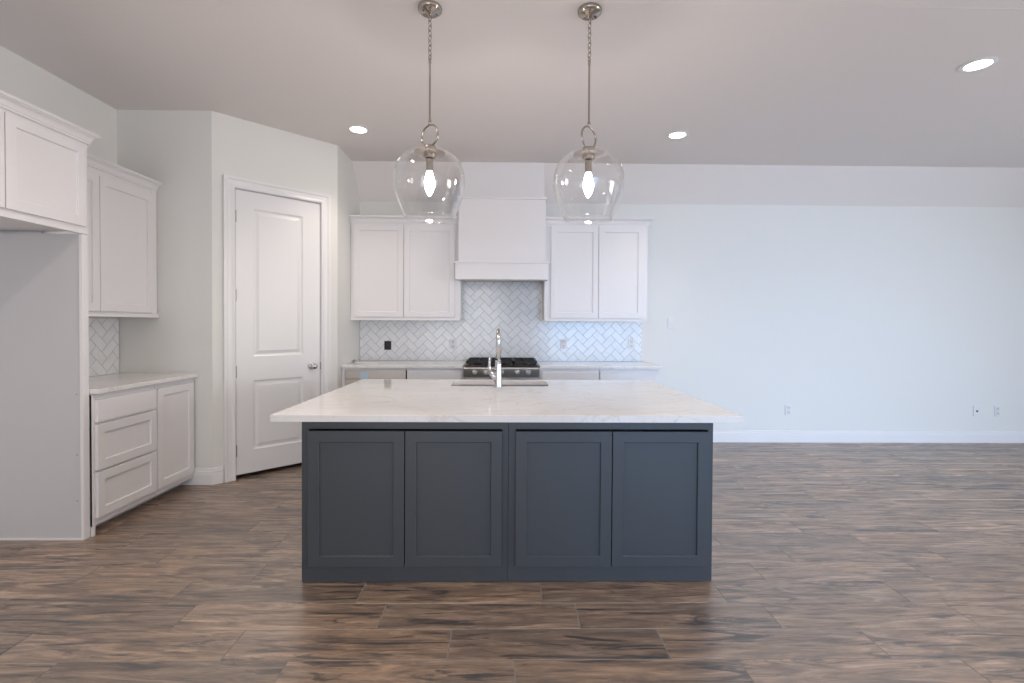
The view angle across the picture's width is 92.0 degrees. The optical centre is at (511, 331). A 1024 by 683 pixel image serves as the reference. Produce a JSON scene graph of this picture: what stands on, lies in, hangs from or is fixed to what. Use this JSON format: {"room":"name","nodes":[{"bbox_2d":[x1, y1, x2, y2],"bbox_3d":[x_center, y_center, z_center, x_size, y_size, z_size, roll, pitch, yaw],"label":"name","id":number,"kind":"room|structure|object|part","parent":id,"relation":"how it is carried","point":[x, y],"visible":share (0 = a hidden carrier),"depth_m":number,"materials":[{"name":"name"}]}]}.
{"room":"kitchen","nodes":[
{"label":"kitchen","id":0,"kind":"room"},
{"bbox_2d":[0,45,117,317],"bbox_3d":[-3.213,-0.321,0.936,0.100,3.238,9.375,0,1,-1],"label":"wall","id":1,"kind":"structure","parent":0,"point":[20,78],"depth_m":3.52,"materials":[{"name":"paint"}]},
{"bbox_2d":[0,90,100,234],"bbox_3d":[-2.861,-0.894,2.497,0.641,0.617,1.134,0,1,-1],"label":"upper cabinet","id":2,"kind":"object","parent":1,"relation":"attached to","point":[43,154],"visible":0.96,"depth_m":2.72,"materials":[{"name":"white paint"}]},
{"bbox_3d":[-2.573,-0.867,2.262,0.019,0.487,0.484,0,1,-1],"label":"door","id":3,"kind":"part","parent":2,"relation":"part of","materials":[{"name":"white paint"}]},
{"bbox_3d":[-2.580,-0.875,2.752,0.019,0.487,0.484,0,1,-1],"label":"door","id":4,"kind":"part","parent":2,"relation":"part of","materials":[{"name":"white paint"}]},
{"bbox_3d":[-2.859,-1.169,2.493,0.641,0.068,1.134,0,1,-1],"label":"crown molding","id":5,"kind":"part","parent":2,"relation":"part of","materials":[{"name":"white paint"}]},
{"bbox_2d":[0,152,161,317],"bbox_3d":[-3.015,-0.652,3.522,0.363,1.092,0.998,0,1,-1],"label":"upper cabinet","id":6,"kind":"object","parent":1,"relation":"attached to","point":[121,201],"visible":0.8,"depth_m":3.63,"materials":[{"name":"white paint"}]},
{"bbox_3d":[-2.871,-0.610,3.238,0.019,0.940,0.400,0,1,-1],"label":"door","id":7,"kind":"part","parent":6,"relation":"part of","materials":[{"name":"white paint"}]},
{"bbox_3d":[-2.887,-0.118,3.532,0.042,0.026,0.998,0,1,-1],"label":"light rail","id":8,"kind":"part","parent":6,"relation":"part of","materials":[{"name":"white paint"}]},
{"bbox_3d":[-2.857,-1.164,3.543,0.051,0.068,0.946,0,1,-1],"label":"crown molding","id":9,"kind":"part","parent":6,"relation":"part of","materials":[{"name":"white paint"}]},
{"bbox_3d":[-2.877,-0.617,3.703,0.019,0.940,0.518,0,1,-1],"label":"door","id":10,"kind":"part","parent":6,"relation":"part of","materials":[{"name":"white paint"}]},
{"bbox_2d":[89,318,118,376],"bbox_3d":[-3.198,0.121,3.533,0.008,0.446,0.996,0,1,-1],"label":"backsplash","id":11,"kind":"structure","parent":1,"relation":"attached to","point":[103,332],"depth_m":3.88,"materials":[{"name":"tile"}]},
{"bbox_2d":[117,110,206,467],"bbox_3d":[-2.852,-0.272,4.086,0.715,3.048,0.100,0,1,-1],"label":"wall","id":12,"kind":"structure","parent":0,"point":[167,147],"depth_m":4.03,"materials":[{"name":"paint"}]},
{"bbox_2d":[181,466,223,484],"bbox_3d":[-2.602,1.186,4.057,0.428,0.136,0.062,0,1,-8],"label":"baseboard","id":13,"kind":"structure","parent":12,"relation":"attached to","point":[201,476],"depth_m":4.05,"materials":[{"name":"paint"}]},
{"bbox_2d":[206,111,337,471],"bbox_3d":[-2.113,-0.273,4.457,0.103,3.048,1.126,1,1,44],"label":"wall","id":14,"kind":"structure","parent":0,"point":[237,147],"depth_m":4.15,"materials":[{"name":"paint"}]},
{"bbox_2d":[223,174,330,482],"bbox_3d":[-2.100,-0.024,4.456,0.124,2.549,0.916,1,1,44],"label":"trim","id":15,"kind":"structure","parent":14,"relation":"attached to","point":[230,183],"depth_m":4.15,"materials":[{"name":"paint"}]},
{"bbox_2d":[235,189,320,474],"bbox_3d":[-2.063,0.007,4.417,0.112,2.416,0.743,1,1,44],"label":"door","id":16,"kind":"structure","parent":14,"relation":"in","point":[277,239],"depth_m":4.40,"materials":[{"name":"paint"}]},
{"bbox_3d":[-1.850,0.324,4.614,0.076,0.064,0.064,1,1,44],"label":"knob","id":17,"kind":"part","parent":16,"relation":"part of","materials":[{"name":"silver metal"}]},
{"bbox_2d":[338,147,359,388],"bbox_3d":[-1.752,-0.283,5.192,0.100,3.048,0.710,0,1,-1],"label":"wall","id":18,"kind":"structure","parent":0,"point":[348,197],"depth_m":5.05,"materials":[{"name":"paint"}]},
{"bbox_2d":[0,442,1023,682],"bbox_3d":[2.203,1.356,1.040,10.951,0.060,9.375,0,1,-1],"label":"floor","id":19,"kind":"structure","parent":0,"point":[832,562],"depth_m":2.39,"materials":[{"name":"brown wood"}]},
{"bbox_2d":[0,233,89,540],"bbox_3d":[-2.896,0.338,3.012,0.597,1.859,0.048,0,1,-1],"label":"end panel","id":20,"kind":"object","parent":19,"relation":"on","point":[45,450],"visible":1,"depth_m":3.00,"materials":[{"name":"white paint"}]},
{"bbox_2d":[89,384,156,536],"bbox_3d":[-2.888,0.821,3.322,0.627,0.883,0.548,0,1,-1],"label":"base cabinet","id":21,"kind":"object","parent":19,"relation":"on","point":[122,423],"visible":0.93,"depth_m":3.27,"materials":[{"name":"white paint"}]},
{"bbox_3d":[-2.585,1.015,3.337,0.019,0.284,0.519,0,1,-1],"label":"drawer","id":22,"kind":"part","parent":21,"relation":"part of","materials":[{"name":"white paint"}]},
{"bbox_3d":[-2.584,0.717,3.332,0.019,0.284,0.519,0,1,-1],"label":"drawer","id":23,"kind":"part","parent":21,"relation":"part of","materials":[{"name":"white paint"}]},
{"bbox_3d":[-2.583,0.490,3.329,0.019,0.140,0.519,0,1,-1],"label":"drawer","id":24,"kind":"part","parent":21,"relation":"part of","materials":[{"name":"white paint"}]},
{"bbox_2d":[89,373,198,393],"bbox_3d":[-2.877,0.360,3.541,0.650,0.028,1.002,0,1,-1],"label":"countertop","id":25,"kind":"structure","parent":21,"relation":"on","point":[99,384],"depth_m":3.57,"materials":[{"name":"stone"}]},
{"bbox_2d":[141,378,193,503],"bbox_3d":[-2.896,0.814,3.824,0.627,0.883,0.450,0,1,-1],"label":"base cabinet","id":26,"kind":"object","parent":19,"relation":"on","point":[175,399],"visible":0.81,"depth_m":3.80,"materials":[{"name":"white paint"}]},
{"bbox_3d":[-2.591,0.781,3.816,0.019,0.737,0.412,0,1,-1],"label":"door","id":27,"kind":"part","parent":26,"relation":"part of","materials":[{"name":"white paint"}]},
{"bbox_2d":[342,368,406,386],"bbox_3d":[-1.384,0.800,5.221,0.640,0.882,0.632,0,1,-1],"label":"base cabinet","id":28,"kind":"object","parent":19,"relation":"on","point":[349,375],"visible":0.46,"depth_m":4.94,"materials":[{"name":"white"}]},
{"bbox_3d":[-1.366,0.804,4.955,0.604,0.657,0.025,0,1,-1],"label":"panel","id":29,"kind":"part","parent":28,"relation":"part of","materials":[{"name":"white wood"}]},
{"bbox_2d":[302,422,507,581],"bbox_3d":[-0.559,0.861,3.304,1.054,0.827,1.574,0,1,-1],"label":"base cabinet","id":30,"kind":"object","parent":19,"relation":"on","point":[382,501],"visible":0.85,"depth_m":2.53,"materials":[{"name":"grey paint"}]},
{"bbox_3d":[-0.793,0.852,2.522,0.488,0.694,0.019,0,1,-1],"label":"door","id":31,"kind":"part","parent":30,"relation":"part of","materials":[{"name":"grey paint"}]},
{"bbox_3d":[-0.298,0.855,2.530,0.492,0.694,0.019,0,1,-1],"label":"door","id":32,"kind":"part","parent":30,"relation":"part of","materials":[{"name":"grey paint"}]},
{"bbox_2d":[407,368,463,378],"bbox_3d":[-0.779,0.803,5.266,0.566,0.883,0.618,0,1,-1],"label":"base cabinet","id":33,"kind":"object","parent":19,"relation":"on","point":[412,373],"visible":0.1,"depth_m":4.95,"materials":[{"name":"white paint"}]},
{"bbox_2d":[341,360,466,367],"bbox_3d":[-1.098,0.344,5.242,1.212,0.028,0.643,0,1,-1],"label":"countertop","id":34,"kind":"structure","parent":33,"relation":"on","point":[381,363],"depth_m":5.02,"materials":[{"name":"stone"}]},
{"bbox_3d":[-0.780,0.473,4.962,0.539,0.145,0.019,0,1,-1],"label":"drawer","id":35,"kind":"part","parent":33,"relation":"part of","materials":[{"name":"white paint"}]},
{"bbox_2d":[463,357,538,379],"bbox_3d":[-0.111,0.770,5.224,0.756,0.955,0.697,0,1,-1],"label":"range","id":36,"kind":"object","parent":19,"relation":"on","point":[476,367],"visible":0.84,"depth_m":4.93,"materials":[{"name":"silver metal"}]},
{"bbox_3d":[-0.105,0.404,4.939,0.756,0.109,0.044,0,1,-1],"label":"control panel","id":37,"kind":"part","parent":36,"relation":"part of","materials":[{"name":"silver metal"}]},
{"bbox_2d":[464,378,538,379],"bbox_3d":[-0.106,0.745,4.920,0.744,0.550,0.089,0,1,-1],"label":"oven","id":38,"kind":"object","parent":36,"relation":"in","point":[464,378],"depth_m":4.93,"materials":[{"name":"silver metal"}]},
{"bbox_2d":[465,363,537,366],"bbox_3d":[-0.109,0.338,5.246,0.732,0.012,0.603,0,1,-1],"label":"cooktop","id":39,"kind":"object","parent":36,"relation":"in","point":[468,364],"depth_m":4.97,"materials":[{"name":"black metal"}]},
{"bbox_2d":[539,368,598,379],"bbox_3d":[0.572,0.810,5.286,0.599,0.883,0.618,0,1,-1],"label":"base cabinet","id":40,"kind":"object","parent":19,"relation":"on","point":[544,374],"visible":0.11,"depth_m":4.97,"materials":[{"name":"white paint"}]},
{"bbox_3d":[0.587,0.480,4.981,0.568,0.145,0.019,0,1,-1],"label":"drawer","id":41,"kind":"part","parent":40,"relation":"part of","materials":[{"name":"white paint"}]},
{"bbox_2d":[537,361,662,368],"bbox_3d":[0.892,0.354,5.271,1.236,0.028,0.643,0,1,-1],"label":"countertop","id":42,"kind":"structure","parent":40,"relation":"on","point":[542,364],"depth_m":5.05,"materials":[{"name":"stone"}]},
{"bbox_2d":[508,422,712,581],"bbox_3d":[0.497,0.867,3.319,1.057,0.827,1.574,0,1,-1],"label":"base cabinet","id":43,"kind":"object","parent":19,"relation":"on","point":[587,501],"visible":0.86,"depth_m":2.54,"materials":[{"name":"grey paint"}]},
{"bbox_2d":[270,379,743,422],"bbox_3d":[-0.029,0.432,3.326,2.404,0.036,1.628,0,1,-1],"label":"countertop","id":44,"kind":"structure","parent":43,"relation":"on","point":[364,400],"depth_m":2.87,"materials":[{"name":"stone"}]},
{"bbox_2d":[488,328,501,387],"bbox_3d":[-0.123,0.192,3.679,0.105,0.432,0.206,0,1,-1],"label":"faucet","id":45,"kind":"object","parent":44,"relation":"on","point":[496,376],"visible":1,"depth_m":3.59,"materials":[{"name":"silver metal"}]},
{"bbox_3d":[-0.134,0.276,3.608,0.081,0.181,0.046,0,1,-1],"label":"lever handle","id":46,"kind":"part","parent":45,"relation":"part of","materials":[{"name":"silver metal"}]},
{"bbox_3d":[-0.101,0.092,3.680,0.035,0.232,0.184,0,1,-1],"label":"spout","id":47,"kind":"part","parent":45,"relation":"part of","materials":[{"name":"silver metal"}]},
{"bbox_2d":[454,385,544,385],"bbox_3d":[-0.094,0.551,3.880,0.780,0.217,0.415,0,1,-1],"label":"sink","id":48,"kind":"object","parent":44,"relation":"in","point":[454,385],"visible":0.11,"depth_m":4.07,"materials":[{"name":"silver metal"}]},
{"bbox_3d":[0.263,0.858,2.538,0.491,0.694,0.019,0,1,-1],"label":"door","id":49,"kind":"part","parent":43,"relation":"part of","materials":[{"name":"grey paint"}]},
{"bbox_3d":[0.761,0.860,2.545,0.495,0.694,0.019,0,1,-1],"label":"door","id":50,"kind":"part","parent":43,"relation":"part of","materials":[{"name":"grey paint"}]},
{"bbox_2d":[599,369,658,382],"bbox_3d":[1.176,0.813,5.295,0.603,0.883,0.618,0,1,-1],"label":"base cabinet","id":51,"kind":"object","parent":19,"relation":"on","point":[604,374],"visible":0.09,"depth_m":4.98,"materials":[{"name":"white paint"}]},
{"bbox_3d":[1.171,0.483,4.990,0.569,0.145,0.019,0,1,-1],"label":"drawer","id":52,"kind":"part","parent":51,"relation":"part of","materials":[{"name":"white paint"}]},
{"bbox_2d":[0,0,1023,206],"bbox_3d":[2.173,-1.628,4.175,10.951,0.684,3.015,0,1,-1],"label":"ceiling","id":53,"kind":"structure","parent":0,"point":[811,105],"depth_m":3.56,"materials":[{"name":"paint"}]},
{"bbox_2d":[347,125,369,133],"bbox_3d":[-1.358,-1.788,4.378,0.196,0.008,0.196,0,1,-1],"label":"recessed light","id":54,"kind":"object","parent":53,"relation":"in","point":[360,129],"visible":1,"depth_m":4.37,"materials":[{"name":"paint"}]},
{"bbox_2d":[393,0,465,223],"bbox_3d":[-0.448,-1.189,2.696,0.391,1.146,0.391,0,1,-1],"label":"pendant light","id":55,"kind":"object","parent":53,"relation":"hanging from","point":[431,9],"visible":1,"depth_m":2.68,"materials":[{"name":"clear glass"}]},
{"bbox_2d":[426,158,432,171],"bbox_3d":[-0.450,-0.908,2.700,0.038,0.069,0.038,0,1,-1],"label":"socket","id":56,"kind":"object","parent":55,"relation":"attached to","point":[429,161],"depth_m":2.69,"materials":[{"name":"silver metal"}]},
{"bbox_3d":[-0.447,-1.305,2.694,0.017,0.367,0.017,0,1,-1],"label":"rod","id":57,"kind":"part","parent":55,"relation":"part of","materials":[{"name":"silver metal"}]},
{"bbox_3d":[-0.450,-0.798,2.702,0.391,0.365,0.391,0,1,-1],"label":"lamp shade","id":58,"kind":"part","parent":55,"relation":"part of","materials":[{"name":"clear glass"}]},
{"bbox_3d":[-0.450,-0.810,2.702,0.056,0.139,0.056,0,1,-1],"label":"bulb","id":59,"kind":"part","parent":55,"relation":"part of","materials":[{"name":"white glass"}]},
{"bbox_3d":[-0.446,-1.595,2.690,0.018,0.251,0.018,0,1,-11],"label":"chain","id":60,"kind":"part","parent":55,"relation":"part of","materials":[{"name":"silver metal"}]},
{"bbox_2d":[553,2,624,224],"bbox_3d":[0.421,-1.184,2.709,0.391,1.146,0.391,0,1,-1],"label":"pendant light","id":61,"kind":"object","parent":53,"relation":"hanging from","point":[589,11],"visible":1,"depth_m":2.69,"materials":[{"name":"clear glass"}]},
{"bbox_3d":[0.419,-0.806,2.714,0.056,0.139,0.056,0,1,-1],"label":"bulb","id":62,"kind":"part","parent":61,"relation":"part of","materials":[{"name":"white glass"}]},
{"bbox_2d":[585,160,591,172],"bbox_3d":[0.419,-0.904,2.713,0.038,0.069,0.038,0,1,-1],"label":"socket","id":63,"kind":"object","parent":61,"relation":"attached to","point":[588,163],"depth_m":2.70,"materials":[{"name":"silver metal"}]},
{"bbox_3d":[0.421,-1.301,2.707,0.017,0.367,0.017,0,1,-1],"label":"rod","id":64,"kind":"part","parent":61,"relation":"part of","materials":[{"name":"silver metal"}]},
{"bbox_3d":[0.419,-0.793,2.715,0.391,0.365,0.391,0,1,-1],"label":"lamp shade","id":65,"kind":"part","parent":61,"relation":"part of","materials":[{"name":"clear glass"}]},
{"bbox_3d":[0.423,-1.590,2.702,0.018,0.251,0.018,0,1,4],"label":"chain","id":66,"kind":"part","parent":61,"relation":"part of","materials":[{"name":"silver metal"}]},
{"bbox_2d":[666,130,688,138],"bbox_3d":[1.494,-1.774,4.465,0.196,0.008,0.196,0,1,-1],"label":"recessed light","id":67,"kind":"object","parent":53,"relation":"in","point":[679,134],"visible":1,"depth_m":4.45,"materials":[{"name":"paint"}]},
{"bbox_2d":[958,56,998,71],"bbox_3d":[3.050,-1.746,3.239,0.196,0.008,0.196,0,1,-1],"label":"recessed light","id":68,"kind":"object","parent":53,"relation":"in","point":[983,62],"visible":1,"depth_m":3.23,"materials":[{"name":"paint"}]},
{"bbox_2d":[360,201,1023,430],"bbox_3d":[2.143,-0.100,5.656,10.751,2.710,0.100,0,1,-1],"label":"wall","id":69,"kind":"structure","parent":0,"point":[877,318],"depth_m":5.63,"materials":[{"name":"paint"}]},
{"bbox_2d":[349,215,462,320],"bbox_3d":[-1.122,-0.667,5.350,1.156,1.094,0.375,0,1,-1],"label":"upper cabinet","id":70,"kind":"object","parent":69,"relation":"attached to","point":[402,269],"visible":0.98,"depth_m":5.21,"materials":[{"name":"white paint"}]},
{"bbox_3d":[-1.404,-0.636,5.206,0.524,0.962,0.019,0,1,-1],"label":"door","id":71,"kind":"part","parent":70,"relation":"part of","materials":[{"name":"white paint"}]},
{"bbox_3d":[-1.124,-1.177,5.184,1.143,0.068,0.057,0,1,-1],"label":"crown molding","id":72,"kind":"part","parent":70,"relation":"part of","materials":[{"name":"white paint"}]},
{"bbox_3d":[-1.123,-0.130,5.231,1.156,0.024,0.034,0,1,-1],"label":"light rail","id":73,"kind":"part","parent":70,"relation":"part of","materials":[{"name":"white paint"}]},
{"bbox_3d":[-0.871,-0.633,5.213,0.531,0.962,0.019,0,1,-1],"label":"door","id":74,"kind":"part","parent":70,"relation":"part of","materials":[{"name":"white paint"}]},
{"bbox_2d":[360,281,641,360],"bbox_3d":[-0.119,-0.123,5.567,3.175,0.905,0.008,0,1,-1],"label":"backsplash","id":75,"kind":"structure","parent":69,"relation":"attached to","point":[515,308],"depth_m":5.56,"materials":[{"name":"tile"}]},
{"bbox_2d":[384,341,390,349],"bbox_3d":[-1.392,0.155,5.543,0.076,0.098,0.010,0,1,-1],"label":"power outlet","id":76,"kind":"object","parent":75,"relation":"attached to","point":[387,344],"visible":1,"depth_m":5.54,"materials":[{"name":"black plastic"}]},
{"bbox_2d":[450,339,455,348],"bbox_3d":[-0.661,0.142,5.553,0.072,0.117,0.011,0,1,-1],"label":"power outlet","id":77,"kind":"object","parent":75,"relation":"attached to","point":[452,341],"visible":1,"depth_m":5.55,"materials":[{"name":"white plastic"}]},
{"bbox_2d":[560,339,566,348],"bbox_3d":[0.582,0.140,5.571,0.072,0.117,0.011,0,1,-1],"label":"power outlet","id":78,"kind":"object","parent":75,"relation":"attached to","point":[563,342],"visible":1,"depth_m":5.57,"materials":[{"name":"white plastic"}]},
{"bbox_2d":[628,339,634,348],"bbox_3d":[1.347,0.141,5.582,0.072,0.117,0.011,0,1,-1],"label":"power outlet","id":79,"kind":"object","parent":75,"relation":"attached to","point":[631,342],"visible":1,"depth_m":5.58,"materials":[{"name":"white plastic"}]},
{"bbox_2d":[454,162,549,281],"bbox_3d":[-0.104,-1.167,5.287,0.980,1.262,0.514,0,1,-1],"label":"range hood","id":80,"kind":"object","parent":69,"relation":"attached to","point":[502,209],"visible":0.98,"depth_m":5.10,"materials":[{"name":"white paint"}]},
{"bbox_2d":[542,217,654,321],"bbox_3d":[0.919,-0.656,5.380,1.151,1.094,0.375,0,1,-1],"label":"upper cabinet","id":81,"kind":"object","parent":69,"relation":"attached to","point":[596,272],"visible":0.96,"depth_m":5.24,"materials":[{"name":"white paint"}]},
{"bbox_3d":[0.661,-0.625,5.236,0.500,0.962,0.019,0,1,-1],"label":"door","id":82,"kind":"part","parent":81,"relation":"part of","materials":[{"name":"white paint"}]},
{"bbox_3d":[0.889,-0.119,5.260,1.094,0.024,0.034,0,1,-1],"label":"light rail","id":83,"kind":"part","parent":81,"relation":"part of","materials":[{"name":"white paint"}]},
{"bbox_3d":[0.922,-1.169,5.372,1.151,0.068,0.375,0,1,-1],"label":"crown molding","id":84,"kind":"part","parent":81,"relation":"part of","materials":[{"name":"white paint"}]},
{"bbox_3d":[1.154,-0.623,5.243,0.474,0.962,0.019,0,1,-1],"label":"door","id":85,"kind":"part","parent":81,"relation":"part of","materials":[{"name":"white paint"}]},
{"bbox_2d":[785,405,791,414],"bbox_3d":[3.143,0.893,5.628,0.072,0.117,0.011,0,1,-1],"label":"power outlet","id":86,"kind":"object","parent":69,"relation":"attached to","point":[787,407],"visible":1,"depth_m":5.62,"materials":[{"name":"white plastic"}]},
{"bbox_2d":[713,430,1023,442],"bbox_3d":[4.512,1.200,5.652,6.000,0.136,0.016,0,1,-1],"label":"baseboard","id":87,"kind":"structure","parent":69,"relation":"attached to","point":[777,436],"depth_m":5.64,"materials":[{"name":"paint"}]},
{"bbox_2d":[973,406,979,415],"bbox_3d":[5.314,0.910,5.656,0.072,0.117,0.019,0,1,-1],"label":"power outlet","id":88,"kind":"object","parent":69,"relation":"attached to","point":[976,409],"visible":1,"depth_m":5.66,"materials":[{"name":"white plastic"}]},
{"bbox_2d":[994,406,1000,415],"bbox_3d":[5.558,0.911,5.663,0.072,0.117,0.011,0,1,-1],"label":"power outlet","id":89,"kind":"object","parent":69,"relation":"attached to","point":[997,409],"visible":1,"depth_m":5.66,"materials":[{"name":"white plastic"}]},
{"bbox_2d":[478,0,1023,8],"bbox_3d":[2.242,-1.899,-0.517,10.951,0.399,6.360,0,1,-1],"label":"ceiling","id":90,"kind":"structure","parent":0,"point":[1018,4],"depth_m":2.63,"materials":[{"name":"paint"}]}
]}

